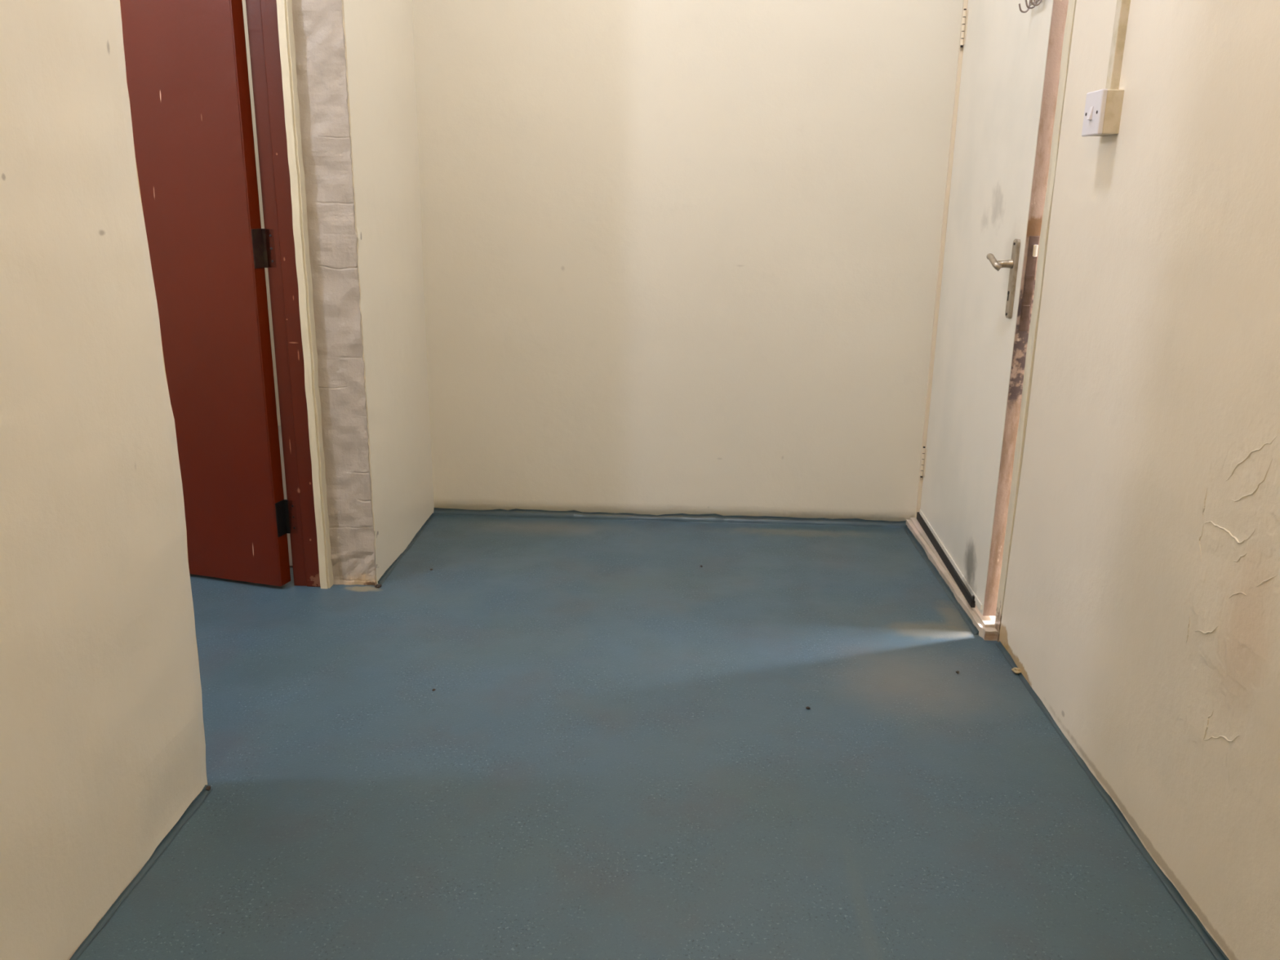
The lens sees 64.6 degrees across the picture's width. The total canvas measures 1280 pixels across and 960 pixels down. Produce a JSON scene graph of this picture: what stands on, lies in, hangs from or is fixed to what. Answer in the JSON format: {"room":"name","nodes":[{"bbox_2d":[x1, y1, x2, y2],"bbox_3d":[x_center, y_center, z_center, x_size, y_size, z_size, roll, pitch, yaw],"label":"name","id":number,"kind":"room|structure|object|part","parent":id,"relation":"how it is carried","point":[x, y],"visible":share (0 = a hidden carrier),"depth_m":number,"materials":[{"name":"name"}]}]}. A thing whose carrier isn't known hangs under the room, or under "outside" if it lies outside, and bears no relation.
{"room":"hallway","nodes":[
{"label":"hallway","id":0,"kind":"room"},
{"bbox_2d":[0,0,434,959],"bbox_3d":[-0.910,-0.676,0.968,0.137,3.050,5.153,1,16,2],"label":"wall","id":1,"kind":"structure","parent":0,"point":[103,744],"depth_m":1.60,"materials":[{"name":"beige paint"}]},
{"bbox_2d":[69,785,213,959],"bbox_3d":[-0.921,1.033,0.504,0.027,0.015,3.135,1,16,2],"label":"trim","id":2,"kind":"structure","parent":1,"relation":"attached to","point":[201,797],"depth_m":1.77,"materials":[{"name":"teal paint"}]},
{"bbox_2d":[377,512,435,583],"bbox_3d":[-0.778,0.218,3.409,0.024,0.012,0.691,1,16,2],"label":"trim","id":3,"kind":"structure","parent":1,"relation":"attached to","point":[388,571],"depth_m":3.33,"materials":[{"name":"teal paint"}]},
{"bbox_2d":[242,0,280,426],"bbox_3d":[-1.863,-1.585,4.143,2.300,3.050,1.327,1,16,2],"label":"door gap","id":4,"kind":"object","parent":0,"point":[244,8],"depth_m":4.79,"materials":[{"name":"beige paint"}]},
{"bbox_2d":[292,0,378,585],"bbox_3d":[-0.840,-1.155,2.671,0.140,3.050,0.051,1,16,2],"label":"wall pillar","id":5,"kind":"structure","parent":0,"point":[319,37],"depth_m":2.82,"materials":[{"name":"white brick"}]},
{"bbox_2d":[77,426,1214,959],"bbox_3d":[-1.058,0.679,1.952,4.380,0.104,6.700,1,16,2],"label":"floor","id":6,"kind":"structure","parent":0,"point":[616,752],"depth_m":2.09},
{"bbox_2d":[205,785,210,791],"bbox_3d":[-0.859,0.611,2.009,0.014,0.010,0.015,1,16,2],"label":"crumb","id":7,"kind":"object","parent":6,"relation":"on","point":[208,787],"visible":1,"depth_m":2.01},
{"bbox_2d":[374,583,382,587],"bbox_3d":[-0.787,0.319,3.048,0.019,0.011,0.021,1,16,2],"label":"crumb","id":8,"kind":"object","parent":6,"relation":"on","point":[378,585],"visible":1,"depth_m":3.04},
{"bbox_2d":[1011,666,1021,673],"bbox_3d":[0.953,0.481,2.559,0.028,0.015,0.026,1,16,2],"label":"crumb","id":9,"kind":"object","parent":6,"relation":"on","point":[1016,670],"visible":1,"depth_m":2.55,"materials":[{"name":"paint"}]},
{"bbox_2d":[412,0,963,521],"bbox_3d":[0.195,-1.336,3.370,2.080,3.050,0.125,1,16,2],"label":"wall","id":10,"kind":"structure","parent":0,"point":[679,256],"depth_m":3.46,"materials":[{"name":"beige paint"}]},
{"bbox_2d":[433,507,906,527],"bbox_3d":[0.105,0.137,3.717,1.741,0.028,0.040,1,16,2],"label":"trim","id":11,"kind":"structure","parent":10,"relation":"attached to","point":[516,513],"depth_m":3.72,"materials":[{"name":"teal paint"}]},
{"bbox_2d":[915,0,968,518],"bbox_3d":[1.081,-0.835,3.408,0.130,2.090,0.028,1,16,2],"label":"door frame","id":12,"kind":"structure","parent":10,"relation":"attached to","point":[945,211],"depth_m":3.42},
{"bbox_2d":[998,0,1279,959],"bbox_3d":[0.996,-0.614,0.852,0.145,3.050,5.053,1,16,2],"label":"wall","id":13,"kind":"structure","parent":0,"point":[1141,608],"depth_m":1.81,"materials":[{"name":"beige paint"}]},
{"bbox_2d":[902,524,978,635],"bbox_3d":[0.945,0.294,3.230,0.026,0.014,0.933,1,16,2],"label":"trim","id":14,"kind":"structure","parent":13,"relation":"attached to","point":[973,628],"depth_m":3.14,"materials":[{"name":"teal paint"}]},
{"bbox_2d":[906,517,997,640],"bbox_3d":[1.031,0.287,3.213,0.170,0.035,0.990,1,16,2],"label":"door sill","id":15,"kind":"structure","parent":13,"relation":"attached to","point":[985,625],"depth_m":3.06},
{"bbox_2d":[916,0,1068,616],"bbox_3d":[0.979,-0.702,2.959,0.100,2.006,0.929,2,16,4],"label":"door","id":16,"kind":"structure","parent":13,"relation":"in","point":[1011,58],"depth_m":2.85,"materials":[{"name":"white paint"}]},
{"bbox_3d":[0.928,-0.562,2.617,0.055,0.041,0.076,2,16,4],"label":"handle lever","id":17,"kind":"part","parent":16,"relation":"part of","materials":[{"name":"grey metal"}]},
{"bbox_3d":[0.957,-0.516,2.604,0.010,0.200,0.040,2,16,4],"label":"handle plate","id":18,"kind":"part","parent":16,"relation":"part of","materials":[{"name":"grey metal"}]},
{"bbox_2d":[1018,0,1041,13],"bbox_3d":[0.955,-1.168,2.463,0.038,0.043,0.124,2,16,4],"label":"hook rack","id":19,"kind":"object","parent":16,"relation":"attached to","point":[1034,3],"visible":1,"depth_m":2.47,"materials":[{"name":"metal"}]},
{"bbox_2d":[995,0,1076,641],"bbox_3d":[1.044,-0.574,2.482,0.124,2.090,0.060,1,16,2],"label":"door frame","id":20,"kind":"structure","parent":13,"relation":"attached to","point":[1030,353],"depth_m":2.52,"materials":[{"name":"beige paint"}]},
{"bbox_2d":[1081,88,1124,136],"bbox_3d":[0.953,-0.757,2.092,0.054,0.087,0.087,1,16,2],"label":"light switch","id":21,"kind":"object","parent":13,"relation":"attached to","point":[1103,108],"visible":1,"depth_m":2.06,"materials":[{"name":"white plastic"}]},
{"bbox_3d":[0.938,-0.757,2.092,0.011,0.087,0.087,1,16,2],"label":"plate","id":22,"kind":"part","parent":21,"relation":"part of","materials":[{"name":"white plastic"}]},
{"bbox_2d":[995,640,1229,959],"bbox_3d":[0.884,0.969,0.830,0.026,0.014,3.946,1,16,2],"label":"trim","id":23,"kind":"structure","parent":13,"relation":"attached to","point":[1216,952],"depth_m":1.90,"materials":[{"name":"teal paint"}]},
{"bbox_2d":[1105,0,1130,89],"bbox_3d":[0.982,-1.606,1.852,0.021,1.683,0.026,1,16,2],"label":"cable trunking","id":24,"kind":"object","parent":13,"relation":"attached to","point":[1122,6],"visible":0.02,"depth_m":2.05,"materials":[{"name":"beige plastic"}]},
{"bbox_3d":[-2.023,-1.195,2.748,2.300,3.050,0.140,1,16,2],"label":"wall","id":25,"kind":"structure","parent":0,"visible":0},
{"bbox_2d":[120,0,297,586],"bbox_3d":[-1.410,-0.711,2.865,0.840,2.048,0.054,5,16,16],"label":"door","id":26,"kind":"structure","parent":25,"relation":"in","point":[186,60],"depth_m":2.81,"materials":[{"name":"red paint"}]},
{"bbox_3d":[-1.019,-0.637,2.786,0.035,0.105,0.004,1,16,2],"label":"hinge plate","id":27,"kind":"part","parent":26,"relation":"part of","materials":[{"name":"metal"}]},
{"bbox_3d":[-1.030,0.109,2.996,0.035,0.104,0.004,1,16,2],"label":"hinge plate","id":28,"kind":"part","parent":26,"relation":"part of","materials":[{"name":"black metal"}]},
{"bbox_2d":[245,0,333,588],"bbox_3d":[-0.967,-0.732,2.805,0.114,2.160,0.133,1,16,2],"label":"door frame","id":29,"kind":"structure","parent":25,"relation":"attached to","point":[261,15],"depth_m":2.80,"materials":[{"name":"red paint"}]}
]}

